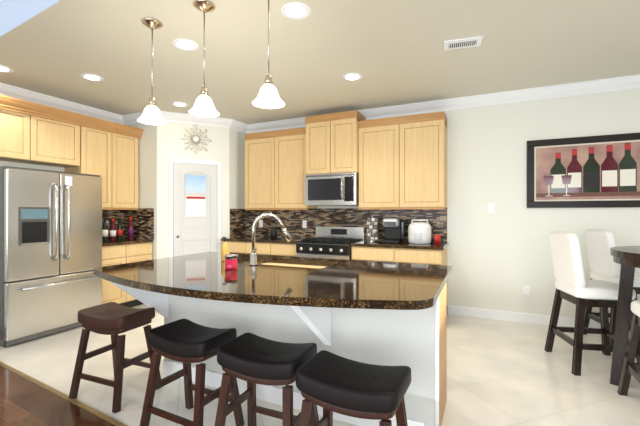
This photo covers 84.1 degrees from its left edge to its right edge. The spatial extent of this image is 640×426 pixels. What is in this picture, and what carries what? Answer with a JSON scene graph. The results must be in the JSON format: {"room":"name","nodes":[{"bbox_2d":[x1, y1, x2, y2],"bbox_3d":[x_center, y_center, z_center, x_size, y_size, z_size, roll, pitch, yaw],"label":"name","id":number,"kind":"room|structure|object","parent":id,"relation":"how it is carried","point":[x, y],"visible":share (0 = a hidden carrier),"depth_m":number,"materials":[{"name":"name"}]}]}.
{"room":"kitchen","nodes":[
{"label":"kitchen","id":0,"kind":"room"},
{"bbox_2d":[0,161,64,171],"bbox_3d":[-4.071,-0.375,3.130,0.100,3.350,7.450,0,0,25],"label":"wall","id":1,"kind":"structure","parent":0,"point":[25,165],"depth_m":4.28,"materials":[{"name":"white paint"}]},
{"bbox_2d":[0,106,39,162],"bbox_3d":[-3.498,-0.860,3.831,0.341,0.540,0.604,0,0,25],"label":"upper cabinet","id":2,"kind":"object","parent":1,"relation":"attached to","point":[19,129],"depth_m":3.89,"materials":[{"name":"brown wood"}]},
{"bbox_2d":[24,114,83,165],"bbox_3d":[-3.298,-0.860,4.263,0.341,0.540,0.604,0,0,25],"label":"upper cabinet","id":3,"kind":"object","parent":1,"relation":"attached to","point":[45,135],"depth_m":4.27,"materials":[{"name":"brown wood"}]},
{"bbox_2d":[0,83,119,123],"bbox_3d":[-3.333,-1.383,4.469,0.110,0.115,1.959,0,0,25],"label":"crown molding","id":4,"kind":"structure","parent":1,"relation":"attached to","point":[5,89],"depth_m":4.47,"materials":[{"name":"white"}]},
{"bbox_2d":[56,122,119,209],"bbox_3d":[-3.082,-0.600,4.727,0.341,1.060,0.548,0,0,25],"label":"upper cabinet","id":5,"kind":"object","parent":1,"relation":"attached to","point":[101,144],"depth_m":4.76,"materials":[{"name":"brown wood"}]},
{"bbox_2d":[102,208,153,238],"bbox_3d":[-2.860,0.155,4.857,0.638,0.447,0.853,0,0,25],"label":"backsplash","id":6,"kind":"structure","parent":1,"relation":"attached to","point":[143,220],"depth_m":5.20,"materials":[{"name":"tile"}]},
{"bbox_2d":[120,130,139,209],"bbox_3d":[-2.921,-0.600,5.075,0.341,1.060,0.476,0,0,25],"label":"upper cabinet","id":7,"kind":"object","parent":1,"relation":"attached to","point":[128,142],"depth_m":5.08,"materials":[{"name":"brown wood"}]},
{"bbox_2d":[0,361,126,425],"bbox_3d":[-1.032,1.296,0.057,8.003,0.008,4.235,0,0,25],"label":"floor","id":8,"kind":"structure","parent":0,"point":[26,400],"depth_m":2.37,"materials":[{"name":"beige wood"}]},
{"bbox_2d":[128,121,245,259],"bbox_3d":[-2.102,-0.070,5.650,1.350,2.740,1.220,0,0,25],"label":"wall","id":9,"kind":"structure","parent":0,"point":[159,146],"depth_m":5.23,"materials":[{"name":"white paint"}]},
{"bbox_2d":[120,112,142,124],"bbox_3d":[-2.598,-1.383,5.148,0.632,0.115,0.110,0,0,25],"label":"crown molding","id":10,"kind":"structure","parent":9,"relation":"attached to","point":[128,119],"depth_m":5.23,"materials":[{"name":"white wood"}]},
{"bbox_2d":[168,158,220,256],"bbox_3d":[-1.856,0.253,5.304,0.488,2.095,0.588,0,0,25],"label":"pantry door","id":11,"kind":"structure","parent":9,"relation":"in","point":[187,235],"depth_m":5.27,"materials":[{"name":"white wood"}]},
{"bbox_2d":[186,175,205,215],"bbox_3d":[-1.848,-0.255,5.287,0.290,0.610,0.005,0,0,-26],"label":"calendar","id":12,"kind":"object","parent":11,"relation":"attached to","point":[196,189],"visible":1,"depth_m":5.28,"materials":[{"name":"white paper"}]},
{"bbox_2d":[180,124,210,153],"bbox_3d":[-1.855,-1.100,5.301,0.292,0.460,0.355,0,0,25],"label":"sunburst","id":13,"kind":"object","parent":9,"relation":"attached to","point":[196,139],"visible":1,"depth_m":5.29,"materials":[{"name":"beige metal"}]},
{"bbox_2d":[160,111,247,132],"bbox_3d":[-1.755,-1.383,5.435,0.760,0.115,1.080,0,0,25],"label":"crown molding","id":14,"kind":"structure","parent":9,"relation":"attached to","point":[167,116],"depth_m":5.32,"materials":[{"name":"white wood"}]},
{"bbox_2d":[0,304,639,425],"bbox_3d":[-0.376,1.330,1.470,8.200,0.060,7.550,0,0,25],"label":"floor","id":15,"kind":"structure","parent":0,"point":[505,373],"depth_m":2.75,"materials":[{"name":"beige tile"}]},
{"bbox_2d":[0,166,101,346],"bbox_3d":[-3.129,0.424,3.971,0.880,1.752,0.938,0,0,25],"label":"refrigerator","id":16,"kind":"object","parent":15,"relation":"on","point":[50,243],"visible":0.9,"depth_m":3.70,"materials":[{"name":"silver metal"}]},
{"bbox_2d":[69,302,160,412],"bbox_3d":[-1.466,0.999,2.566,0.489,0.618,0.413,0,0,25],"label":"stool","id":17,"kind":"object","parent":15,"relation":"on","point":[113,319],"visible":0.98,"depth_m":2.48,"materials":[{"name":"brown leather"}]},
{"bbox_2d":[102,242,151,307],"bbox_3d":[-2.863,0.860,4.855,0.632,0.880,0.827,0,0,25],"label":"base cabinet","id":18,"kind":"object","parent":15,"relation":"on","point":[121,254],"visible":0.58,"depth_m":4.67,"materials":[{"name":"brown wood"}]},
{"bbox_2d":[102,238,152,246],"bbox_3d":[-2.861,0.399,4.849,0.642,0.038,0.837,0,0,25],"label":"countertop","id":19,"kind":"structure","parent":18,"relation":"on","point":[124,241],"depth_m":4.75,"materials":[{"name":"stone"}]},
{"bbox_2d":[102,217,107,240],"bbox_3d":[-2.909,0.216,4.801,0.078,0.326,0.078,0,0,25],"label":"wine bottle","id":20,"kind":"object","parent":19,"relation":"on","point":[104,231],"visible":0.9,"depth_m":4.77,"materials":[{"name":"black glass"}]},
{"bbox_2d":[110,219,115,240],"bbox_3d":[-2.849,0.229,4.883,0.078,0.301,0.078,0,0,25],"label":"wine bottle","id":21,"kind":"object","parent":19,"relation":"on","point":[112,231],"visible":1,"depth_m":4.86,"materials":[{"name":"red glass"}]},
{"bbox_2d":[117,218,122,239],"bbox_3d":[-2.812,0.222,4.987,0.078,0.314,0.078,0,0,25],"label":"wine bottle","id":22,"kind":"object","parent":19,"relation":"on","point":[119,231],"visible":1,"depth_m":4.96,"materials":[{"name":"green glass"}]},
{"bbox_2d":[128,217,133,239],"bbox_3d":[-2.669,0.216,5.009,0.078,0.326,0.078,0,0,25],"label":"wine bottle","id":23,"kind":"object","parent":19,"relation":"on","point":[130,230],"visible":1,"depth_m":4.98,"materials":[{"name":"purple glass"}]},
{"bbox_2d":[140,319,244,425],"bbox_3d":[-0.759,0.999,2.116,0.485,0.618,0.408,0,0,25],"label":"stool","id":24,"kind":"object","parent":15,"relation":"on","point":[187,342],"visible":0.98,"depth_m":2.05,"materials":[{"name":"black leather"}]},
{"bbox_2d":[222,241,249,253],"bbox_3d":[-1.120,0.860,5.515,0.494,0.880,0.632,0,0,25],"label":"base cabinet","id":25,"kind":"object","parent":15,"relation":"on","point":[234,246],"depth_m":5.21,"materials":[{"name":"brown wood"}]},
{"bbox_2d":[250,242,273,254],"bbox_3d":[-0.759,0.860,5.347,0.558,0.880,0.632,0,0,25],"label":"base cabinet","id":26,"kind":"object","parent":15,"relation":"on","point":[262,248],"depth_m":5.02,"materials":[{"name":"brown wood"}]},
{"bbox_2d":[215,332,318,425],"bbox_3d":[-0.273,0.999,1.858,0.481,0.618,0.403,0,0,25],"label":"stool","id":27,"kind":"object","parent":15,"relation":"on","point":[252,359],"visible":0.9,"depth_m":1.79,"materials":[{"name":"black leather"}]},
{"bbox_2d":[93,213,452,425],"bbox_3d":[-0.358,0.651,2.399,2.250,1.299,1.390,0,0,25],"label":"kitchen island","id":28,"kind":"object","parent":15,"relation":"on","point":[383,313],"visible":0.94,"depth_m":2.16,"materials":[{"name":"grey paint"}]},
{"bbox_2d":[93,251,452,309],"bbox_3d":[-0.358,0.400,2.399,2.250,0.040,1.390,0,0,25],"label":"island countertop","id":29,"kind":"structure","parent":28,"relation":"on","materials":[{"name":"stone"}]},
{"bbox_2d":[221,237,228,260],"bbox_3d":[-0.753,0.285,2.819,0.064,0.188,0.063,0,0,25],"label":"soap bottle","id":30,"kind":"object","parent":29,"relation":"on","point":[225,249],"visible":0.85,"depth_m":2.80,"materials":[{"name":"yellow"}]},
{"bbox_2d":[224,254,237,269],"bbox_3d":[-0.602,0.332,2.407,0.092,0.095,0.092,0,0,25],"label":"candle jar","id":31,"kind":"object","parent":29,"relation":"on","point":[231,261],"visible":1,"depth_m":2.37,"materials":[{"name":"red glass"}]},
{"bbox_2d":[249,213,292,265],"bbox_3d":[-0.368,0.190,2.593,0.309,0.378,0.169,0,0,25],"label":"faucet","id":32,"kind":"object","parent":29,"relation":"on","point":[253,256],"depth_m":2.58,"materials":[{"name":"silver metal"}]},
{"bbox_2d":[274,243,295,256],"bbox_3d":[-0.397,0.860,5.180,0.495,0.880,0.632,0,0,25],"label":"base cabinet","id":33,"kind":"object","parent":15,"relation":"on","point":[280,249],"depth_m":4.88,"materials":[{"name":"brown wood"}]},
{"bbox_2d":[296,226,364,259],"bbox_3d":[0.148,0.750,4.856,0.748,1.100,0.727,0,0,25],"label":"range","id":34,"kind":"object","parent":15,"relation":"on","point":[328,242],"visible":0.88,"depth_m":4.69,"materials":[{"name":"silver metal"}]},
{"bbox_2d":[296,350,410,425],"bbox_3d":[0.151,0.999,1.584,0.481,0.618,0.403,0,0,25],"label":"stool","id":35,"kind":"object","parent":15,"relation":"on","point":[330,383],"visible":1,"depth_m":1.51,"materials":[{"name":"black leather"}]},
{"bbox_2d":[352,246,401,262],"bbox_3d":[0.799,0.860,4.624,0.607,0.880,0.632,0,0,25],"label":"base cabinet","id":36,"kind":"object","parent":15,"relation":"on","point":[379,254],"depth_m":4.33,"materials":[{"name":"beige wood"}]},
{"bbox_2d":[221,236,448,249],"bbox_3d":[0.085,0.399,4.950,3.175,0.038,0.642,0,0,25],"label":"countertop","id":37,"kind":"structure","parent":36,"relation":"on","point":[380,244],"depth_m":4.45,"materials":[{"name":"stone"}]},
{"bbox_2d":[271,226,276,237],"bbox_3d":[-0.703,0.291,5.398,0.100,0.175,0.100,0,0,25],"label":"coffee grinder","id":38,"kind":"object","parent":37,"relation":"on","point":[273,232],"visible":1,"depth_m":5.36,"materials":[{"name":"black"}]},
{"bbox_2d":[366,215,377,241],"bbox_3d":[0.695,0.204,4.727,0.152,0.350,0.152,0,0,25],"label":"carousel","id":39,"kind":"object","parent":37,"relation":"on","point":[371,229],"visible":1,"depth_m":4.68,"materials":[{"name":"silver metal"}]},
{"bbox_2d":[381,216,405,242],"bbox_3d":[0.958,0.208,4.605,0.260,0.342,0.280,0,0,25],"label":"coffee maker","id":40,"kind":"object","parent":37,"relation":"on","point":[394,230],"visible":1,"depth_m":4.56,"materials":[{"name":"black"}]},
{"bbox_2d":[408,219,430,243],"bbox_3d":[1.247,0.231,4.444,0.280,0.297,0.288,0,0,25],"label":"rice cooker","id":41,"kind":"object","parent":37,"relation":"on","point":[419,232],"visible":1,"depth_m":4.33,"materials":[{"name":"white plastic"}]},
{"bbox_2d":[435,234,439,244],"bbox_3d":[1.423,0.318,4.301,0.066,0.123,0.066,0,0,25],"label":"can","id":42,"kind":"object","parent":37,"relation":"on","point":[437,239],"visible":1,"depth_m":4.27,"materials":[{"name":"red metal"}]},
{"bbox_2d":[402,247,446,265],"bbox_3d":[1.233,0.860,4.423,0.606,0.880,0.632,0,0,25],"label":"base cabinet","id":43,"kind":"object","parent":15,"relation":"on","point":[418,256],"depth_m":4.12,"materials":[{"name":"beige wood"}]},
{"bbox_2d":[544,231,639,375],"bbox_3d":[2.345,0.738,3.057,0.539,1.142,0.538,0,0,10],"label":"bar chair","id":44,"kind":"object","parent":15,"relation":"on","point":[573,285],"visible":0.92,"depth_m":2.95,"materials":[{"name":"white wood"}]},
{"bbox_2d":[583,229,639,344],"bbox_3d":[3.029,0.738,3.533,0.539,1.142,0.538,0,0,10],"label":"bar chair","id":45,"kind":"object","parent":15,"relation":"on","point":[603,265],"visible":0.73,"depth_m":3.50,"materials":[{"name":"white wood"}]},
{"bbox_2d":[610,246,639,385],"bbox_3d":[2.738,0.794,2.478,1.158,1.028,1.158,0,0,25],"label":"pub table","id":46,"kind":"object","parent":15,"relation":"on","point":[627,258],"visible":0.92,"depth_m":2.66,"materials":[{"name":"brown wood"}]},
{"bbox_2d":[617,300,639,395],"bbox_3d":[2.289,0.738,2.223,0.538,1.142,0.539,0,0,25],"label":"bar chair","id":47,"kind":"object","parent":15,"relation":"on","point":[630,367],"visible":0.98,"depth_m":2.48,"materials":[{"name":"brown wood"}]},
{"bbox_2d":[0,0,639,123],"bbox_3d":[0.364,-1.745,3.065,8.200,0.610,4.032,0,0,25],"label":"ceiling","id":48,"kind":"structure","parent":0,"point":[392,52],"depth_m":3.17,"materials":[{"name":"beige paint"}]},
{"bbox_2d":[0,65,13,72],"bbox_3d":[-3.181,-1.436,3.527,0.216,0.008,0.216,0,0,25],"label":"recessed light","id":49,"kind":"object","parent":48,"relation":"in","point":[4,69],"visible":0.98,"depth_m":3.56,"materials":[{"name":"white"}]},
{"bbox_2d":[80,74,103,81],"bbox_3d":[-2.418,-1.436,3.768,0.216,0.008,0.216,0,0,25],"label":"recessed light","id":50,"kind":"object","parent":48,"relation":"in","point":[93,77],"visible":1,"depth_m":3.77,"materials":[{"name":"white"}]},
{"bbox_2d":[137,17,166,124],"bbox_3d":[-1.268,-1.065,2.683,0.208,0.749,0.208,0,0,25],"label":"pendant light","id":51,"kind":"object","parent":48,"relation":"hanging from","point":[151,115],"visible":1,"depth_m":2.66,"materials":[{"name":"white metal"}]},
{"bbox_2d":[171,102,187,106],"bbox_3d":[-1.855,-1.436,4.697,0.216,0.008,0.216,0,0,25],"label":"recessed light","id":52,"kind":"object","parent":48,"relation":"in","point":[179,104],"visible":0.98,"depth_m":4.70,"materials":[{"name":"white"}]},
{"bbox_2d":[172,39,198,50],"bbox_3d":[-1.149,-1.436,3.036,0.216,0.008,0.216,0,0,25],"label":"recessed light","id":53,"kind":"object","parent":48,"relation":"in","point":[185,44],"visible":1,"depth_m":3.03,"materials":[{"name":"white"}]},
{"bbox_2d":[188,0,219,116],"bbox_3d":[-0.801,-1.065,2.455,0.208,0.749,0.208,0,0,25],"label":"pendant light","id":54,"kind":"object","parent":48,"relation":"hanging from","point":[203,106],"visible":1,"depth_m":2.44,"materials":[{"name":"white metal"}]},
{"bbox_2d":[252,0,284,108],"bbox_3d":[-0.325,-1.065,2.245,0.208,0.749,0.208,0,0,25],"label":"pendant light","id":55,"kind":"object","parent":48,"relation":"hanging from","point":[268,97],"visible":1,"depth_m":2.23,"materials":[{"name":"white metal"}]},
{"bbox_2d":[281,2,310,19],"bbox_3d":[-0.172,-1.436,2.527,0.216,0.008,0.216,0,0,25],"label":"recessed light","id":56,"kind":"object","parent":48,"relation":"in","point":[295,10],"visible":1,"depth_m":2.52,"materials":[{"name":"white"}]},
{"bbox_2d":[342,73,362,80],"bbox_3d":[0.343,-1.436,3.755,0.216,0.008,0.216,0,0,25],"label":"recessed light","id":57,"kind":"object","parent":48,"relation":"in","point":[352,77],"visible":0.98,"depth_m":3.75,"materials":[{"name":"white"}]},
{"bbox_2d":[443,36,482,50],"bbox_3d":[1.206,-1.431,3.001,0.300,0.016,0.170,0,0,17],"label":"ceiling vent","id":58,"kind":"object","parent":48,"relation":"in","point":[476,41],"visible":1,"depth_m":2.98,"materials":[{"name":"white metal"}]},
{"bbox_2d":[246,88,639,320],"bbox_3d":[1.192,-0.070,4.849,8.200,2.740,0.100,0,0,25],"label":"wall","id":59,"kind":"structure","parent":0,"point":[500,257],"depth_m":4.27,"materials":[{"name":"white paint"}]},
{"bbox_2d":[230,208,446,241],"bbox_3d":[0.117,0.155,5.060,3.168,0.447,0.418,0,0,25],"label":"backsplash","id":60,"kind":"structure","parent":59,"relation":"attached to","point":[241,222],"depth_m":5.30,"materials":[{"name":"tile"}]},
{"bbox_2d":[302,220,306,227],"bbox_3d":[-0.237,0.170,5.439,0.070,0.120,0.008,0,0,25],"label":"outlet","id":61,"kind":"object","parent":60,"relation":"attached to","point":[304,223],"depth_m":5.44,"materials":[{"name":"white plastic"}]},
{"bbox_2d":[245,110,446,209],"bbox_3d":[0.224,-0.700,5.018,2.940,1.310,0.402,0,0,25],"label":"upper cabinet","id":62,"kind":"object","parent":59,"relation":"attached to","point":[399,162],"visible":0.98,"depth_m":4.71,"materials":[{"name":"brown wood"}]},
{"bbox_2d":[305,172,358,205],"bbox_3d":[0.208,-0.320,4.984,0.752,0.430,0.477,0,0,25],"label":"microwave","id":63,"kind":"object","parent":62,"relation":"attached to","point":[336,189],"visible":0.98,"depth_m":4.80,"materials":[{"name":"silver metal"}]},
{"bbox_2d":[248,74,639,132],"bbox_3d":[1.760,-1.383,4.469,6.650,0.115,0.110,0,0,25],"label":"crown molding","id":64,"kind":"structure","parent":59,"relation":"attached to","point":[584,87],"depth_m":4.32,"materials":[{"name":"white wood"}]},
{"bbox_2d":[488,203,493,212],"bbox_3d":[2.103,-0.060,4.364,0.070,0.120,0.011,0,0,25],"label":"switch plate","id":65,"kind":"object","parent":59,"relation":"attached to","point":[490,207],"visible":1,"depth_m":4.36,"materials":[{"name":"white plastic"}]},
{"bbox_2d":[524,285,530,294],"bbox_3d":[2.446,0.910,4.189,0.070,0.120,0.039,0,0,25],"label":"outlet","id":66,"kind":"object","parent":59,"relation":"attached to","point":[527,289],"visible":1,"depth_m":4.19,"materials":[{"name":"white plastic"}]},
{"bbox_2d":[448,305,629,332],"bbox_3d":[3.223,1.242,3.843,3.470,0.115,0.014,0,0,25],"label":"baseboard","id":67,"kind":"structure","parent":59,"relation":"attached to","point":[540,319],"depth_m":4.25,"materials":[{"name":"white wood"}]},
{"bbox_2d":[527,133,639,207],"bbox_3d":[3.150,-0.455,3.864,1.560,0.790,0.031,0,0,25],"label":"art","id":68,"kind":"object","parent":59,"relation":"attached to","point":[601,171],"visible":1,"depth_m":3.95,"materials":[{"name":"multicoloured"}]}
]}

